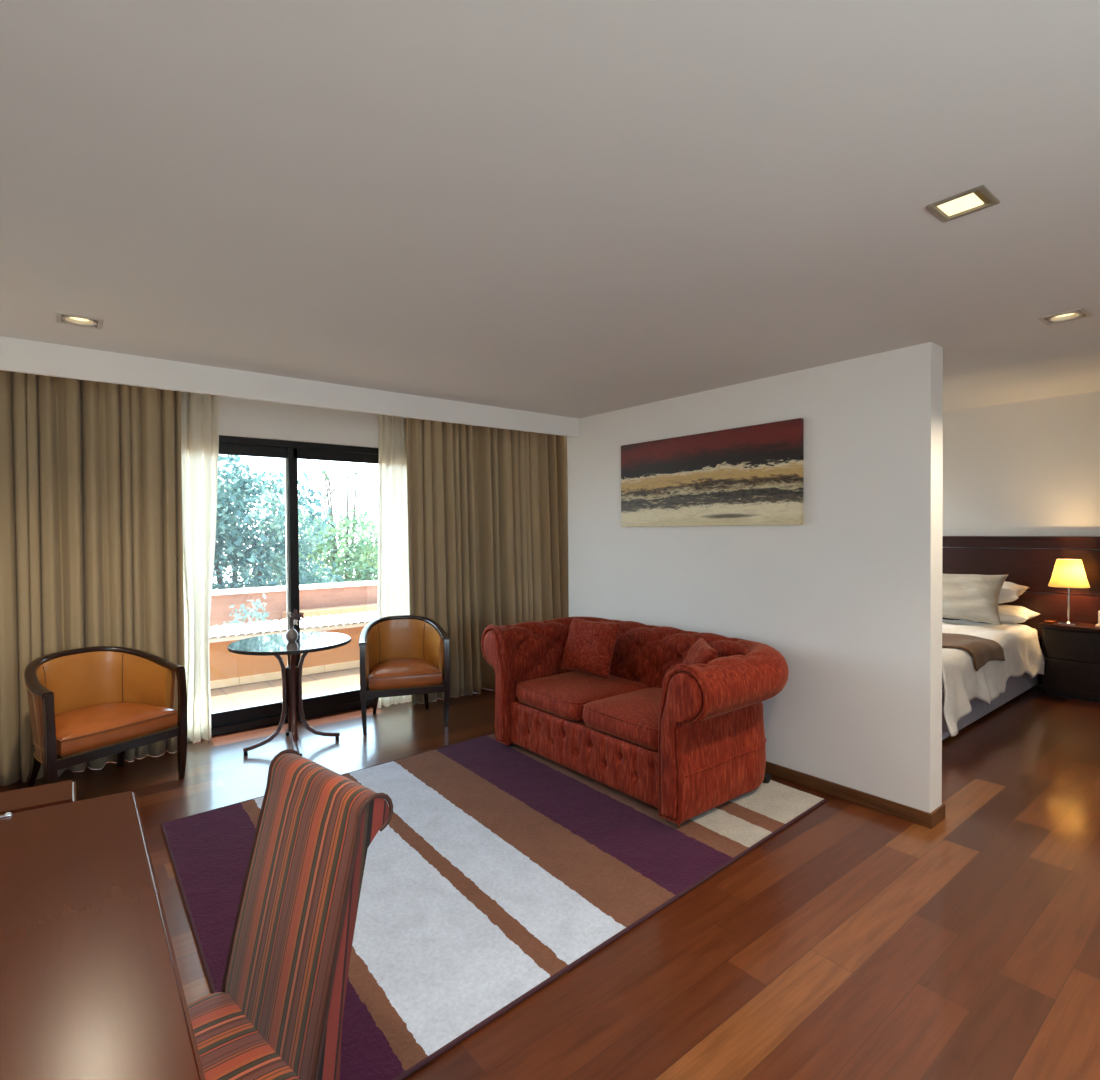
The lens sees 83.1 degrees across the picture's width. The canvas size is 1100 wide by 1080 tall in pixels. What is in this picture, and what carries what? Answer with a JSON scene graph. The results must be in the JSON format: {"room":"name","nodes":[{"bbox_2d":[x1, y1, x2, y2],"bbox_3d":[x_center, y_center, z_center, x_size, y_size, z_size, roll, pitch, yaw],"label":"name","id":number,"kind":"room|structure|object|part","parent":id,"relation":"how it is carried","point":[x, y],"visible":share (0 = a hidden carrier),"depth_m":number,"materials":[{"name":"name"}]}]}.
{"room":"hotel room","nodes":[
{"label":"hotel room","id":0,"kind":"room"},
{"bbox_2d":[210,667,359,709],"bbox_3d":[-1.119,1.491,7.015,10.000,0.145,1.590,-1,1,-39],"label":"floor","id":1,"kind":"structure","parent":0,"point":[238,695],"depth_m":6.04,"materials":[{"name":"ceramic"}]},
{"bbox_2d":[209,626,364,688],"bbox_3d":[-1.558,1.180,7.551,10.000,0.465,0.200,-1,1,-39],"label":"wall","id":2,"kind":"structure","parent":0,"point":[224,664],"depth_m":6.32,"materials":[{"name":"orange paint"}]},
{"bbox_2d":[210,660,359,688],"bbox_3d":[-1.459,1.371,7.494,10.075,0.075,0.015,-1,1,-39],"label":"baseboard","id":3,"kind":"structure","parent":2,"relation":"attached to","point":[351,664],"depth_m":6.37,"materials":[{"name":"tile"}]},
{"bbox_2d":[210,610,377,642],"bbox_3d":[-1.579,0.892,7.537,10.042,0.123,0.330,-1,1,-39],"label":"trim","id":4,"kind":"structure","parent":2,"relation":"attached to","point":[241,631],"depth_m":6.55,"materials":[{"name":"paint"}]},
{"bbox_2d":[211,396,567,712],"bbox_3d":[-0.556,0.136,6.280,10.000,2.870,0.240,-1,1,-39],"label":"wall","id":5,"kind":"structure","parent":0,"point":[238,417],"depth_m":4.95,"materials":[{"name":"white paint"}]},
{"bbox_2d":[211,435,567,736],"bbox_3d":[-1.466,0.319,5.485,4.540,2.243,0.070,-1,1,-39],"label":"door","id":6,"kind":"structure","parent":5,"relation":"attached to","point":[231,721],"depth_m":4.97,"materials":[{"name":"black metal"}]},
{"bbox_3d":[-2.641,0.343,4.562,1.519,2.143,0.024,-1,1,-39],"label":"sash","id":7,"kind":"part","parent":6,"relation":"part of","materials":[{"name":"black metal"}]},
{"bbox_3d":[-1.473,0.319,5.463,1.567,2.143,0.024,-1,1,-39],"label":"sash","id":8,"kind":"part","parent":6,"relation":"part of","materials":[{"name":"black metal"}]},
{"bbox_2d":[0,0,1099,417],"bbox_3d":[0.673,-0.976,2.155,4.880,0.020,5.230,-1,1,-39],"label":"ceiling","id":9,"kind":"structure","parent":0,"point":[567,208],"depth_m":1.67,"materials":[{"name":"paint"}]},
{"bbox_2d":[56,311,103,329],"bbox_3d":[-2.042,-0.978,2.693,0.160,0.059,0.160,-1,1,-39],"label":"recessed light","id":10,"kind":"object","parent":9,"relation":"in","point":[61,317],"visible":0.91,"depth_m":2.70,"materials":[{"name":"grey metal"}]},
{"bbox_3d":[-2.042,-0.966,2.693,0.095,0.016,0.095,-1,1,-39],"label":"bulb","id":11,"kind":"part","parent":10,"relation":"part of","materials":[{"name":"white glass"}]},
{"bbox_2d":[927,185,999,221],"bbox_3d":[1.183,-0.984,1.776,0.140,0.054,0.140,-1,1,-39],"label":"recessed light","id":12,"kind":"object","parent":9,"relation":"in","point":[978,198],"visible":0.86,"depth_m":1.78,"materials":[{"name":"grey metal"}]},
{"bbox_2d":[937,193,983,215],"bbox_3d":[1.177,-0.967,1.784,0.109,0.004,0.089,-1,1,-39],"label":"diffuser","id":13,"kind":"object","parent":12,"relation":"attached to","point":[961,204],"depth_m":1.79,"materials":[{"name":"white"}]},
{"bbox_2d":[1037,307,1092,325],"bbox_3d":[2.271,-1.010,2.736,0.160,0.059,0.160,-1,1,-39],"label":"recessed light","id":14,"kind":"object","parent":9,"relation":"in","point":[1080,313],"visible":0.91,"depth_m":2.74,"materials":[{"name":"grey metal"}]},
{"bbox_3d":[2.271,-0.999,2.736,0.095,0.016,0.095,-1,1,-39],"label":"bulb","id":15,"kind":"part","parent":14,"relation":"part of","materials":[{"name":"white glass"}]},
{"bbox_2d":[0,685,1099,1079],"bbox_3d":[1.450,1.489,3.621,8.150,0.080,6.800,-1,1,-39],"label":"floor","id":16,"kind":"structure","parent":0,"point":[855,941],"depth_m":2.31,"materials":[{"name":"brown wood"}]},
{"bbox_2d":[0,780,76,814],"bbox_3d":[-1.695,1.133,1.746,0.606,0.740,0.198,-1,1,-33],"label":"console","id":17,"kind":"object","parent":16,"relation":"on","point":[36,797],"visible":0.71,"depth_m":1.83,"materials":[{"name":"brown wood"}]},
{"bbox_2d":[0,791,204,1079],"bbox_3d":[-0.953,1.142,0.936,0.722,0.743,2.035,-1,1,-39],"label":"desk","id":18,"kind":"object","parent":16,"relation":"on","point":[91,988],"visible":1,"depth_m":1.14,"materials":[{"name":"brown wood"}]},
{"bbox_2d":[0,812,11,817],"bbox_3d":[-1.523,0.757,1.695,0.078,0.010,0.016,-1,1,-32],"label":"metal clip","id":19,"kind":"object","parent":18,"relation":"on","point":[8,814],"visible":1,"depth_m":1.71,"materials":[{"name":"silver metal"}]},
{"bbox_2d":[24,646,187,787],"bbox_3d":[-2.676,1.072,3.675,0.606,0.814,0.736,0,1,30],"label":"armchair","id":20,"kind":"object","parent":16,"relation":"on","point":[86,704],"visible":1,"depth_m":3.69,"materials":[{"name":"orange leather"}]},
{"bbox_3d":[-2.997,1.333,3.601,0.133,0.300,0.051,0,1,21],"label":"leg","id":21,"kind":"part","parent":20,"relation":"part of","materials":[{"name":"brown wood"}]},
{"bbox_3d":[-2.620,1.147,3.252,0.059,0.676,0.045,0,1,30],"label":"leg","id":22,"kind":"part","parent":20,"relation":"part of","materials":[{"name":"brown wood"}]},
{"bbox_3d":[-2.687,0.744,3.674,0.532,0.159,0.736,0,1,30],"label":"rail","id":23,"kind":"part","parent":20,"relation":"part of","materials":[{"name":"brown wood"}]},
{"bbox_3d":[-2.657,1.180,3.666,0.498,0.062,0.640,0,1,30],"label":"seat frame","id":24,"kind":"part","parent":20,"relation":"part of","materials":[{"name":"brown wood"}]},
{"bbox_2d":[55,702,177,756],"bbox_3d":[-2.634,1.073,3.651,0.503,0.152,0.601,0,1,30],"label":"seat cushion","id":25,"kind":"object","parent":20,"relation":"on","point":[82,728],"depth_m":3.55,"materials":[{"name":"leather"}]},
{"bbox_3d":[-2.440,1.154,3.538,0.006,0.011,0.630,0,1,30],"label":"nailhead trim","id":26,"kind":"part","parent":20,"relation":"part of","materials":[{"name":"metal"}]},
{"bbox_3d":[-2.768,1.324,3.998,0.133,0.300,0.051,0,1,39],"label":"leg","id":27,"kind":"part","parent":20,"relation":"part of","materials":[{"name":"brown wood"}]},
{"bbox_3d":[-2.280,1.135,3.840,0.059,0.676,0.045,0,1,30],"label":"leg","id":28,"kind":"part","parent":20,"relation":"part of","materials":[{"name":"brown wood"}]},
{"bbox_2d":[227,632,350,755],"bbox_3d":[-1.814,1.085,4.366,0.800,0.752,0.800,-1,1,-30],"label":"round table","id":29,"kind":"object","parent":16,"relation":"on","point":[276,645],"visible":0.94,"depth_m":4.31,"materials":[{"name":"glass"},{"name":"dark mahogany wood"}]},
{"bbox_3d":[-1.968,1.083,4.278,0.281,0.710,0.036,-1,1,-30],"label":"leg","id":30,"kind":"part","parent":29,"relation":"part of","materials":[{"name":"brown wood"}]},
{"bbox_3d":[-1.902,1.079,4.519,0.036,0.710,0.281,-1,1,-30],"label":"leg","id":31,"kind":"part","parent":29,"relation":"part of","materials":[{"name":"brown wood"}]},
{"bbox_2d":[286,626,297,641],"bbox_3d":[-1.803,0.657,4.332,0.082,0.106,0.082,-1,1,-39],"label":"bud vase","id":32,"kind":"object","parent":29,"relation":"on","point":[292,634],"visible":1,"depth_m":4.31,"materials":[{"name":"grey ceramic"}]},
{"bbox_2d":[287,609,303,626],"bbox_3d":[-1.785,0.554,4.346,0.115,0.137,0.053,-1,1,-39],"label":"flower sprig","id":33,"kind":"object","parent":32,"relation":"on","point":[300,615],"visible":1,"depth_m":4.34,"materials":[{"name":"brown plant"}]},
{"bbox_3d":[-1.727,1.082,4.213,0.036,0.710,0.281,-1,1,-30],"label":"leg","id":34,"kind":"part","parent":29,"relation":"part of","materials":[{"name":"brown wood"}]},
{"bbox_3d":[-1.661,1.078,4.453,0.281,0.710,0.036,-1,1,-30],"label":"leg","id":35,"kind":"part","parent":29,"relation":"part of","materials":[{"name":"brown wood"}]},
{"bbox_2d":[187,749,392,1079],"bbox_3d":[-0.693,1.018,1.230,0.437,0.971,0.633,0,1,41],"label":"desk chair","id":36,"kind":"object","parent":16,"relation":"on","point":[277,1014],"visible":0.93,"depth_m":1.31,"materials":[{"name":"fabric"}]},
{"bbox_3d":[-0.753,1.078,1.162,0.437,0.105,0.448,0,1,41],"label":"seat","id":37,"kind":"part","parent":36,"relation":"part of","materials":[{"name":"fabric"}]},
{"bbox_2d":[359,615,449,734],"bbox_3d":[-1.175,1.040,4.957,0.676,0.814,0.591,-1,1,-18],"label":"armchair","id":38,"kind":"object","parent":16,"relation":"on","point":[401,655],"visible":1,"depth_m":4.88,"materials":[{"name":"orange leather"}]},
{"bbox_3d":[-1.393,1.116,4.624,0.045,0.676,0.059,-1,1,-18],"label":"leg","id":39,"kind":"part","parent":38,"relation":"part of","materials":[{"name":"brown wood"}]},
{"bbox_3d":[-1.433,1.296,5.123,0.051,0.300,0.133,-1,1,-27],"label":"leg","id":40,"kind":"part","parent":38,"relation":"part of","materials":[{"name":"brown wood"}]},
{"bbox_3d":[-1.180,0.712,4.961,0.676,0.159,0.517,-1,1,-18],"label":"rail","id":41,"kind":"part","parent":38,"relation":"part of","materials":[{"name":"brown wood"}]},
{"bbox_3d":[-1.167,1.148,4.939,0.580,0.062,0.483,-1,1,-18],"label":"seat frame","id":42,"kind":"part","parent":38,"relation":"part of","materials":[{"name":"brown wood"}]},
{"bbox_3d":[-1.093,1.125,4.706,0.576,0.011,0.006,-1,1,-18],"label":"nailhead trim","id":43,"kind":"part","parent":38,"relation":"part of","materials":[{"name":"wood"}]},
{"bbox_2d":[369,659,441,689],"bbox_3d":[-1.160,1.042,4.912,0.541,0.152,0.488,-1,1,-18],"label":"seat cushion","id":44,"kind":"object","parent":38,"relation":"on","point":[384,674],"depth_m":4.73,"materials":[{"name":"leather"}]},
{"bbox_3d":[-1.054,1.292,5.244,0.051,0.300,0.133,-1,1,-8],"label":"leg","id":45,"kind":"part","parent":38,"relation":"part of","materials":[{"name":"brown wood"}]},
{"bbox_3d":[-0.802,1.109,4.812,0.045,0.676,0.059,-1,1,-18],"label":"leg","id":46,"kind":"part","parent":38,"relation":"part of","materials":[{"name":"brown wood"}]},
{"bbox_2d":[161,733,825,1079],"bbox_3d":[-0.223,1.458,3.324,3.023,0.014,2.311,-1,1,-39],"label":"rug","id":47,"kind":"object","parent":16,"relation":"on","point":[497,869],"visible":0.56,"depth_m":2.69,"materials":[{"name":"multicoloured carpet"}]},
{"bbox_2d":[481,616,788,825],"bbox_3d":[0.522,1.015,4.025,1.044,0.838,1.994,-1,1,-39],"label":"sofa","id":48,"kind":"object","parent":47,"relation":"on","point":[683,741],"visible":0.94,"depth_m":3.53,"materials":[{"name":"red fabric"}]},
{"bbox_3d":[-0.027,0.998,4.633,0.882,0.799,0.343,-1,1,-39],"label":"arm","id":49,"kind":"part","parent":48,"relation":"part of"},
{"bbox_2d":[516,671,648,720],"bbox_3d":[0.219,1.027,4.220,0.703,0.167,0.689,-1,1,-39],"label":"seat cushion","id":50,"kind":"object","parent":48,"relation":"on","point":[548,695],"depth_m":4.08,"materials":[{"name":"red fabric"}]},
{"bbox_3d":[0.463,1.254,3.979,0.791,0.290,1.370,-1,1,-39],"label":"rail","id":51,"kind":"part","parent":48,"relation":"part of","materials":[{"name":"red fabric"}]},
{"bbox_2d":[561,617,619,678],"bbox_3d":[0.277,0.746,4.344,0.206,0.357,0.440,-1,1,-45],"label":"throw pillow","id":52,"kind":"object","parent":48,"relation":"on","point":[589,648],"visible":1,"depth_m":4.26,"materials":[{"name":"red fabric"}]},
{"bbox_2d":[582,687,661,750],"bbox_3d":[0.648,1.032,3.686,0.703,0.167,0.689,-1,1,-39],"label":"seat cushion","id":53,"kind":"object","parent":48,"relation":"on","point":[629,719],"depth_m":3.54,"materials":[{"name":"red fabric"}]},
{"bbox_2d":[682,638,716,664],"bbox_3d":[0.859,0.770,3.644,0.214,0.329,0.400,0,1,3],"label":"throw pillow","id":54,"kind":"object","parent":48,"relation":"on","point":[700,652],"visible":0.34,"depth_m":3.53,"materials":[{"name":"red fabric"}]},
{"bbox_3d":[0.999,1.011,3.357,0.882,0.799,0.343,-1,1,-39],"label":"arm","id":55,"kind":"part","parent":48,"relation":"part of"},
{"bbox_2d":[942,619,1037,739],"bbox_3d":[3.112,1.123,5.686,2.540,0.560,1.660,-1,1,-39],"label":"bed","id":56,"kind":"object","parent":16,"relation":"on","point":[1015,686],"visible":0.13,"depth_m":5.02,"materials":[{"name":"white fabric"}]},
{"bbox_3d":[3.119,0.973,5.690,2.520,0.260,1.620,-1,1,-39],"label":"mattress","id":57,"kind":"part","parent":56,"relation":"part of","materials":[{"name":"white fabric"}]},
{"bbox_2d":[942,620,1044,736],"bbox_3d":[3.198,1.038,5.271,2.206,0.517,1.168,-1,1,-39],"label":"duvet","id":58,"kind":"object","parent":56,"relation":"on","point":[1020,644],"visible":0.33,"depth_m":4.79,"materials":[{"name":"white fabric"}]},
{"bbox_2d":[942,633,1004,670],"bbox_3d":[3.000,0.858,5.117,0.623,0.194,1.109,-1,1,-39],"label":"throw","id":59,"kind":"object","parent":58,"relation":"on","point":[982,650],"visible":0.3,"depth_m":4.72,"materials":[{"name":"brown fabric"}]},
{"bbox_2d":[942,573,1007,624],"bbox_3d":[3.809,0.530,5.856,0.357,0.433,0.800,-1,1,-43],"label":"bed pillow","id":60,"kind":"object","parent":58,"relation":"on","point":[972,597],"visible":0.59,"depth_m":5.67,"materials":[{"name":"white fabric"}]},
{"bbox_2d":[959,605,1039,623],"bbox_3d":[4.197,0.701,6.002,0.400,0.186,0.800,-1,1,-39],"label":"bed pillow","id":61,"kind":"object","parent":56,"relation":"on","point":[1007,613],"visible":0.41,"depth_m":5.73,"materials":[{"name":"white fabric"}]},
{"bbox_2d":[998,581,1029,603],"bbox_3d":[4.120,0.505,6.028,0.414,0.246,0.803,-1,1,-41],"label":"bed pillow","id":62,"kind":"object","parent":61,"relation":"on","point":[1010,591],"visible":0.27,"depth_m":5.71,"materials":[{"name":"white fabric"}]},
{"bbox_2d":[1038,620,1099,702],"bbox_3d":[4.797,1.073,5.373,0.335,0.645,0.840,-1,1,-39],"label":"nightstand","id":63,"kind":"object","parent":16,"relation":"on","point":[1071,653],"visible":0.93,"depth_m":5.43,"materials":[{"name":"brown wood"}]},
{"bbox_2d":[1048,559,1089,624],"bbox_3d":[4.624,0.461,5.529,0.289,0.578,0.290,-1,1,-39],"label":"table lamp","id":64,"kind":"object","parent":63,"relation":"on","point":[1067,573],"visible":1,"depth_m":5.46,"materials":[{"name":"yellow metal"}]},
{"bbox_3d":[4.625,0.544,5.530,0.015,0.388,0.015,-1,1,-39],"label":"stem","id":65,"kind":"part","parent":64,"relation":"part of","materials":[{"name":"silver metal"}]},
{"bbox_3d":[4.623,0.295,5.526,0.289,0.240,0.290,-1,1,-39],"label":"lamp shade","id":66,"kind":"part","parent":64,"relation":"part of","materials":[{"name":"yellow fabric"}]},
{"bbox_3d":[4.690,0.926,5.285,0.018,0.255,0.770,-1,1,-39],"label":"drawer","id":67,"kind":"part","parent":63,"relation":"part of","materials":[{"name":"brown wood"}]},
{"bbox_3d":[4.692,1.198,5.289,0.018,0.260,0.770,-1,1,-39],"label":"drawer","id":68,"kind":"part","parent":63,"relation":"part of","materials":[{"name":"brown wood"}]},
{"bbox_2d":[1095,611,1099,626],"bbox_3d":[4.779,0.681,5.373,0.090,0.140,0.070,-1,1,-39],"label":"telephone","id":69,"kind":"object","parent":63,"relation":"on","point":[1098,624],"visible":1,"depth_m":5.36,"materials":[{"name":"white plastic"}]},
{"bbox_2d":[567,342,942,812],"bbox_3d":[1.095,0.219,4.257,0.155,2.444,2.802,-1,1,-39],"label":"wall","id":70,"kind":"structure","parent":0,"point":[850,596],"depth_m":3.53,"materials":[{"name":"white paint"}]},
{"bbox_2d":[0,336,578,436],"bbox_3d":[-1.284,-1.041,3.955,4.090,0.430,0.030,-1,1,-39],"label":"curtain pelmet","id":71,"kind":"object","parent":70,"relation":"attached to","point":[16,355],"depth_m":3.58,"materials":[{"name":"white paint"}]},
{"bbox_2d":[621,418,803,526],"bbox_3d":[1.014,-0.405,4.188,0.033,0.620,1.460,-1,1,-39],"label":"painting","id":72,"kind":"object","parent":70,"relation":"attached to","point":[748,475],"visible":1,"depth_m":4.06,"materials":[{"name":"paint"}]},
{"bbox_2d":[765,761,944,828],"bbox_3d":[1.108,1.404,4.272,0.181,0.074,2.815,-1,1,-39],"label":"baseboard","id":73,"kind":"structure","parent":70,"relation":"attached to","point":[929,820],"depth_m":3.39,"materials":[{"name":"brown wood"}]},
{"bbox_2d":[943,351,1098,378],"bbox_3d":[2.288,-1.137,3.466,0.755,0.276,5.250,-1,1,-39],"label":"trim","id":74,"kind":"structure","parent":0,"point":[1094,351],"depth_m":3.54,"materials":[{"name":"paint"}]},
{"bbox_2d":[942,391,1099,685],"bbox_3d":[4.556,0.026,6.105,0.150,2.720,6.800,-1,1,-39],"label":"wall","id":75,"kind":"structure","parent":0,"point":[1032,467],"depth_m":5.96,"materials":[{"name":"white paint"}]},
{"bbox_2d":[942,536,1099,684],"bbox_3d":[4.291,0.663,6.283,0.059,1.404,3.620,-1,1,-39],"label":"headboard","id":76,"kind":"object","parent":75,"relation":"attached to","point":[1032,568],"visible":0.14,"depth_m":5.87,"materials":[{"name":"brown wood"}]},
{"bbox_3d":[4.285,-0.027,6.271,0.059,0.024,3.620,-1,1,-39],"label":"cap rail","id":77,"kind":"part","parent":76,"relation":"part of","materials":[{"name":"brown wood"}]},
{"bbox_2d":[943,351,1099,411],"bbox_3d":[1.429,-1.320,3.575,8.150,0.100,6.800,-1,1,-39],"label":"ceiling","id":78,"kind":"structure","parent":0,"point":[1078,374],"depth_m":5.21,"materials":[{"name":"paint"}]},
{"bbox_2d":[0,370,184,785],"bbox_3d":[-3.058,0.118,3.940,1.259,2.712,0.155,-1,1,-39],"label":"drape","id":79,"kind":"object","parent":78,"relation":"hanging from","point":[91,527],"visible":0.7,"depth_m":3.97,"materials":[{"name":"beige fabric"}]},
{"bbox_2d":[180,391,219,742],"bbox_3d":[-2.546,0.106,4.481,0.326,2.712,0.096,-1,1,-39],"label":"sheer curtain","id":80,"kind":"object","parent":78,"relation":"hanging from","point":[199,412],"visible":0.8,"depth_m":4.48,"materials":[{"name":"white fabric"}]},
{"bbox_2d":[377,415,411,707],"bbox_3d":[-1.307,0.081,5.469,0.505,2.712,0.093,-1,1,-39],"label":"sheer curtain","id":81,"kind":"object","parent":78,"relation":"hanging from","point":[393,554],"visible":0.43,"depth_m":5.41,"materials":[{"name":"white fabric"}]},
{"bbox_2d":[406,418,568,704],"bbox_3d":[-0.483,0.066,5.977,1.936,2.712,0.184,-1,1,-39],"label":"drape","id":82,"kind":"object","parent":78,"relation":"hanging from","point":[488,506],"visible":0.66,"depth_m":5.85,"materials":[{"name":"beige fabric"}]},
{"label":"outside","id":83,"kind":"structure","parent":0,"visible":0},
{"bbox_3d":[-17.053,4.421,29.291,90.000,0.100,53.050,-1,1,-39],"label":"ground","id":84,"kind":"structure","parent":83,"visible":0},
{"bbox_2d":[220,593,271,626],"bbox_3d":[-4.195,2.684,8.767,0.994,3.851,0.692,-1,1,-39],"label":"sapling","id":85,"kind":"object","parent":84,"relation":"on","point":[246,612],"visible":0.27,"depth_m":8.71,"materials":[{"name":"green plant"}]},
{"bbox_2d":[212,454,355,589],"bbox_3d":[-6.793,1.308,12.611,6.275,6.532,3.994,-1,1,-31],"label":"broadleaf tree","id":86,"kind":"object","parent":84,"relation":"on","point":[240,492],"visible":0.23,"depth_m":12.43,"materials":[{"name":"green plant"}]},
{"bbox_2d":[210,585,377,627],"bbox_3d":[-3.989,2.682,9.814,30.000,3.815,0.250,-1,1,-39],"label":"wall","id":87,"kind":"structure","parent":84,"relation":"on","point":[276,602],"depth_m":9.53,"materials":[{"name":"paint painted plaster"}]},
{"bbox_2d":[212,580,377,595],"bbox_3d":[-4.003,0.750,9.783,30.000,0.050,0.370,-1,1,-39],"label":"trim","id":88,"kind":"structure","parent":87,"relation":"on","point":[373,582],"depth_m":9.66,"materials":[{"name":"paint"}]},
{"bbox_2d":[282,603,377,619],"bbox_3d":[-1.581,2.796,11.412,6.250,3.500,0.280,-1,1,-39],"label":"trim","id":89,"kind":"structure","parent":87,"relation":"attached to","point":[353,609],"depth_m":9.82,"materials":[{"name":"paint"}]},
{"bbox_2d":[242,468,377,586],"bbox_3d":[-5.848,1.102,20.005,8.290,6.734,4.318,-1,1,-42],"label":"broadleaf tree","id":90,"kind":"object","parent":84,"relation":"on","point":[364,564],"visible":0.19,"depth_m":19.08,"materials":[{"name":"green plant"}]}
]}

